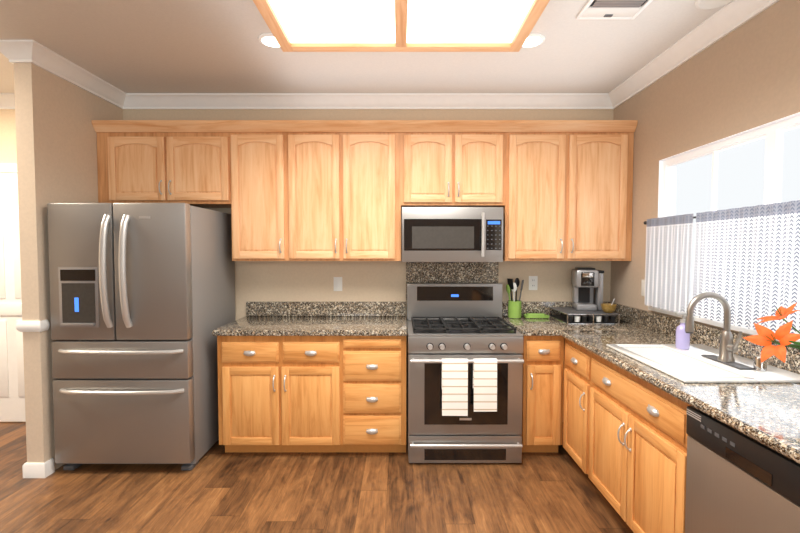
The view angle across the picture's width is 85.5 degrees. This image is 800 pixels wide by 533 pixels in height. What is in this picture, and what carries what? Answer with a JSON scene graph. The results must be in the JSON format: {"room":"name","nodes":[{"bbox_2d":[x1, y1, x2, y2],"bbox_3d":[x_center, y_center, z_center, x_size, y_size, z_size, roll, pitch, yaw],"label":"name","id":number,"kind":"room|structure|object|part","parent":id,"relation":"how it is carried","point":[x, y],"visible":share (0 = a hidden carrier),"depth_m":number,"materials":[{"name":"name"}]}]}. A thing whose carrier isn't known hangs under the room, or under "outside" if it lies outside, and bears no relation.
{"room":"kitchen","nodes":[
{"label":"kitchen","id":0,"kind":"room"},
{"bbox_2d":[14,63,122,469],"bbox_3d":[-2.310,-0.020,3.134,0.108,2.680,0.875,0,2,0],"label":"wall","id":1,"kind":"structure","parent":0,"point":[56,137],"depth_m":2.75,"materials":[{"name":"paint"}]},
{"bbox_2d":[15,320,49,331],"bbox_3d":[-3.616,0.358,3.137,2.768,0.068,0.899,0,2,0],"label":"chair rail","id":2,"kind":"object","parent":1,"relation":"attached to","point":[43,325],"depth_m":2.70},
{"bbox_2d":[22,458,54,477],"bbox_3d":[-1.631,1.367,0.738,6.739,0.092,5.770,0,2,0],"label":"trim","id":3,"kind":"structure","parent":1,"relation":"attached to","point":[30,470],"depth_m":2.73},
{"bbox_3d":[-1.631,1.367,0.738,6.739,0.092,5.770,0,2,0],"label":"baseboard","id":4,"kind":"part","parent":3,"relation":"part of","materials":[{"name":"paint"}]},
{"bbox_2d":[0,0,778,108],"bbox_3d":[-1.631,-1.216,0.639,6.739,0.098,5.770,0,2,0],"label":"crown molding","id":5,"kind":"structure","parent":1,"relation":"attached to","point":[734,14],"depth_m":3.43,"materials":[{"name":"paint"}]},
{"bbox_2d":[0,109,613,421],"bbox_3d":[-1.631,-0.039,3.631,6.979,2.680,0.120,0,2,0],"label":"wall","id":6,"kind":"structure","parent":0,"point":[255,281],"depth_m":3.57,"materials":[{"name":"paint"}]},
{"bbox_2d":[0,164,25,421],"bbox_3d":[-3.220,0.233,3.570,1.000,2.140,0.024,0,2,0],"label":"hall door","id":7,"kind":"structure","parent":6,"relation":"in","point":[12,388],"depth_m":3.57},
{"bbox_2d":[334,277,341,290],"bbox_3d":[-0.512,0.145,3.573,0.072,0.116,0.009,0,2,0],"label":"outlet","id":8,"kind":"object","parent":6,"relation":"attached to","point":[337,280],"visible":1,"depth_m":3.57,"materials":[{"name":"white plastic"}]},
{"bbox_2d":[91,120,637,260],"bbox_3d":[-0.259,-0.561,3.363,3.989,1.029,0.370,0,2,0],"label":"upper cabinet","id":9,"kind":"object","parent":6,"relation":"attached to","point":[294,190],"visible":1,"depth_m":3.21,"materials":[{"name":"brown wood"}]},
{"bbox_2d":[402,207,502,261],"bbox_3d":[0.384,-0.237,3.329,0.742,0.406,0.429,0,2,0],"label":"microwave","id":10,"kind":"object","parent":9,"relation":"attached to","point":[429,234],"visible":1,"depth_m":3.16,"materials":[{"name":"silver metal"}]},
{"bbox_2d":[406,262,498,300],"bbox_3d":[0.429,0.124,3.567,0.759,0.326,0.015,0,2,0],"label":"backsplash panel","id":11,"kind":"object","parent":6,"relation":"attached to","point":[416,272],"visible":0.43,"depth_m":3.56,"materials":[{"name":"stone"}]},
{"bbox_2d":[529,276,537,289],"bbox_3d":[1.099,0.137,3.573,0.072,0.116,0.008,0,2,0],"label":"outlet","id":12,"kind":"object","parent":6,"relation":"attached to","point":[533,280],"visible":1,"depth_m":3.57,"materials":[{"name":"white plastic"}]},
{"bbox_2d":[0,422,633,532],"bbox_3d":[-1.631,1.443,0.741,6.979,0.060,6.010,0,2,0],"label":"floor","id":13,"kind":"structure","parent":0,"point":[225,492],"depth_m":2.55,"materials":[{"name":"brown wood"}]},
{"bbox_2d":[47,203,235,469],"bbox_3d":[-1.778,0.452,3.106,0.870,1.734,0.888,0,2,0],"label":"refrigerator","id":14,"kind":"object","parent":13,"relation":"on","point":[139,292],"visible":0.94,"depth_m":2.75,"materials":[{"name":"silver metal"}]},
{"bbox_2d":[217,336,689,532],"bbox_3d":[0.241,0.940,1.921,2.990,0.853,3.367,0,2,0],"label":"base cabinet","id":15,"kind":"object","parent":13,"relation":"on","point":[628,434],"visible":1,"depth_m":2.96,"materials":[{"name":"brown wood"}]},
{"bbox_2d":[212,302,799,463],"bbox_3d":[0.230,0.433,1.901,3.011,0.158,3.367,0,2,0],"label":"countertop","id":16,"kind":"structure","parent":15,"relation":"on","point":[768,414],"depth_m":2.76,"materials":[{"name":"stone"}]},
{"bbox_2d":[506,278,523,317],"bbox_3d":[0.924,0.250,3.482,0.143,0.320,0.105,0,2,0],"label":"utensil crock","id":17,"kind":"object","parent":16,"relation":"on","point":[514,306],"visible":1,"depth_m":3.45,"materials":[{"name":"green ceramic"}]},
{"bbox_2d":[523,313,548,317],"bbox_3d":[1.095,0.393,3.488,0.182,0.034,0.100,0,2,0],"label":"soap dish","id":18,"kind":"object","parent":16,"relation":"on","point":[527,315],"visible":1,"depth_m":3.44,"materials":[{"name":"green plastic"}]},
{"bbox_2d":[549,307,619,324],"bbox_3d":[1.407,0.377,3.342,0.385,0.078,0.390,0,2,0],"label":"rack","id":19,"kind":"object","parent":16,"relation":"on","point":[573,316],"visible":0.95,"depth_m":3.17,"materials":[{"name":"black metal"}]},
{"bbox_2d":[571,267,603,310],"bbox_3d":[1.470,0.172,3.389,0.212,0.325,0.224,0,2,12],"label":"coffee maker","id":20,"kind":"object","parent":19,"relation":"on","point":[587,282],"visible":0.98,"depth_m":3.32,"materials":[{"name":"silver metal"}]},
{"bbox_2d":[601,300,616,312],"bbox_3d":[1.545,0.290,3.204,0.110,0.101,0.109,0,2,0],"label":"bowl","id":21,"kind":"object","parent":19,"relation":"on","point":[606,307],"visible":1,"depth_m":3.17,"materials":[{"name":"ceramic"}]},
{"bbox_2d":[606,344,799,382],"bbox_3d":[1.437,0.525,2.112,0.544,0.271,0.680,0,2,0],"label":"sink","id":22,"kind":"object","parent":16,"relation":"in","point":[688,366],"depth_m":2.08,"materials":[{"name":"white ceramic"}]},
{"bbox_2d":[675,312,689,349],"bbox_3d":[1.522,0.343,2.329,0.066,0.195,0.066,2,3,44],"label":"soap dispenser","id":23,"kind":"object","parent":22,"relation":"on","point":[682,341],"visible":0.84,"depth_m":2.31,"materials":[{"name":"plastic"}]},
{"bbox_3d":[1.592,0.427,1.914,0.048,0.060,0.047,0,2,0],"label":"air gap cap","id":24,"kind":"part","parent":22,"relation":"part of","materials":[{"name":"silver metal"}]},
{"bbox_2d":[685,292,753,369],"bbox_3d":[1.455,0.285,2.033,0.227,0.334,0.250,0,2,0],"label":"faucet","id":25,"kind":"object","parent":16,"relation":"on","point":[726,350],"visible":1,"depth_m":2.02,"materials":[{"name":"grey metal"}]},
{"bbox_2d":[744,302,799,362],"bbox_3d":[1.486,0.309,1.595,0.220,0.347,0.390,0,2,-11],"label":"flowers","id":26,"kind":"object","parent":16,"relation":"on","point":[765,337],"visible":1,"depth_m":1.65,"materials":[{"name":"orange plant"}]},
{"bbox_2d":[407,283,523,462],"bbox_3d":[0.437,0.732,3.179,0.766,1.169,0.723,0,2,0],"label":"stove","id":27,"kind":"object","parent":13,"relation":"on","point":[445,320],"visible":1,"depth_m":2.89,"materials":[{"name":"silver metal"}]},
{"bbox_2d":[442,358,496,415],"bbox_3d":[0.452,0.784,2.828,0.356,0.372,0.045,0,2,0],"label":"hanging towels","id":28,"kind":"object","parent":27,"relation":"hanging from","point":[454,371],"visible":1,"depth_m":2.81,"materials":[{"name":"fabric"}]},
{"bbox_2d":[685,406,799,532],"bbox_3d":[1.383,0.962,1.369,0.591,0.848,0.601,0,2,0],"label":"dishwasher","id":29,"kind":"object","parent":13,"relation":"on","point":[735,483],"visible":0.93,"depth_m":1.41,"materials":[{"name":"silver metal"}]},
{"bbox_2d":[0,0,724,92],"bbox_3d":[-1.631,-1.295,0.636,6.979,0.060,6.010,0,2,0],"label":"ceiling","id":30,"kind":"structure","parent":0,"point":[134,46],"depth_m":2.72,"materials":[{"name":"paint"}]},
{"bbox_2d":[253,0,549,51],"bbox_3d":[0.006,-1.257,1.866,1.349,0.109,1.214,0,2,0],"label":"ceiling light","id":31,"kind":"object","parent":30,"relation":"attached to","point":[296,25],"depth_m":2.21,"materials":[{"name":"white plastic"}]},
{"bbox_2d":[576,0,652,18],"bbox_3d":[1.091,-1.317,2.208,0.312,0.016,0.200,0,2,0],"label":"ceiling vent","id":32,"kind":"object","parent":30,"relation":"in","point":[593,9],"depth_m":2.21,"materials":[{"name":"white metal"}]},
{"bbox_2d":[610,0,799,342],"bbox_3d":[1.799,0.074,0.688,0.120,2.680,5.770,0,2,0],"label":"wall","id":33,"kind":"structure","parent":0,"point":[749,78],"depth_m":2.43,"materials":[{"name":"paint"}]},
{"bbox_2d":[641,280,644,295],"bbox_3d":[1.734,0.153,3.073,0.009,0.116,0.072,0,2,0],"label":"switch","id":34,"kind":"object","parent":33,"relation":"attached to","point":[642,281],"visible":0.62,"depth_m":3.08,"materials":[{"name":"white plastic"}]},
{"bbox_2d":[648,112,799,343],"bbox_3d":[1.784,-0.171,2.011,0.150,1.013,1.913,0,2,0],"label":"window","id":35,"kind":"structure","parent":33,"relation":"in","point":[773,131],"depth_m":2.30,"materials":[{"name":"white paint"}]},
{"bbox_3d":[1.705,-0.261,1.962,0.065,0.024,2.042,0,2,0],"label":"curtain rod","id":36,"kind":"object","parent":33,"relation":"attached to","visible":0},
{"bbox_2d":[645,200,799,333],"bbox_3d":[1.658,0.006,1.969,0.044,0.577,1.935,0,2,0],"label":"cafe curtain","id":37,"kind":"object","parent":36,"relation":"hanging from","point":[749,256],"visible":0.97,"depth_m":2.16,"materials":[{"name":"fabric"}]},
{"bbox_2d":[695,0,732,8],"bbox_3d":[1.556,-1.314,2.127,0.180,0.015,0.180,0,2,0],"label":"ceiling speaker","id":38,"kind":"object","parent":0,"point":[700,4],"depth_m":2.16},
{"label":"outside","id":39,"kind":"structure","parent":0,"visible":0},
{"bbox_2d":[676,127,799,302],"bbox_3d":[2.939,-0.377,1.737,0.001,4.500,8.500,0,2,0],"label":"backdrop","id":40,"kind":"structure","parent":39,"point":[741,168],"depth_m":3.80,"materials":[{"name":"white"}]}
]}

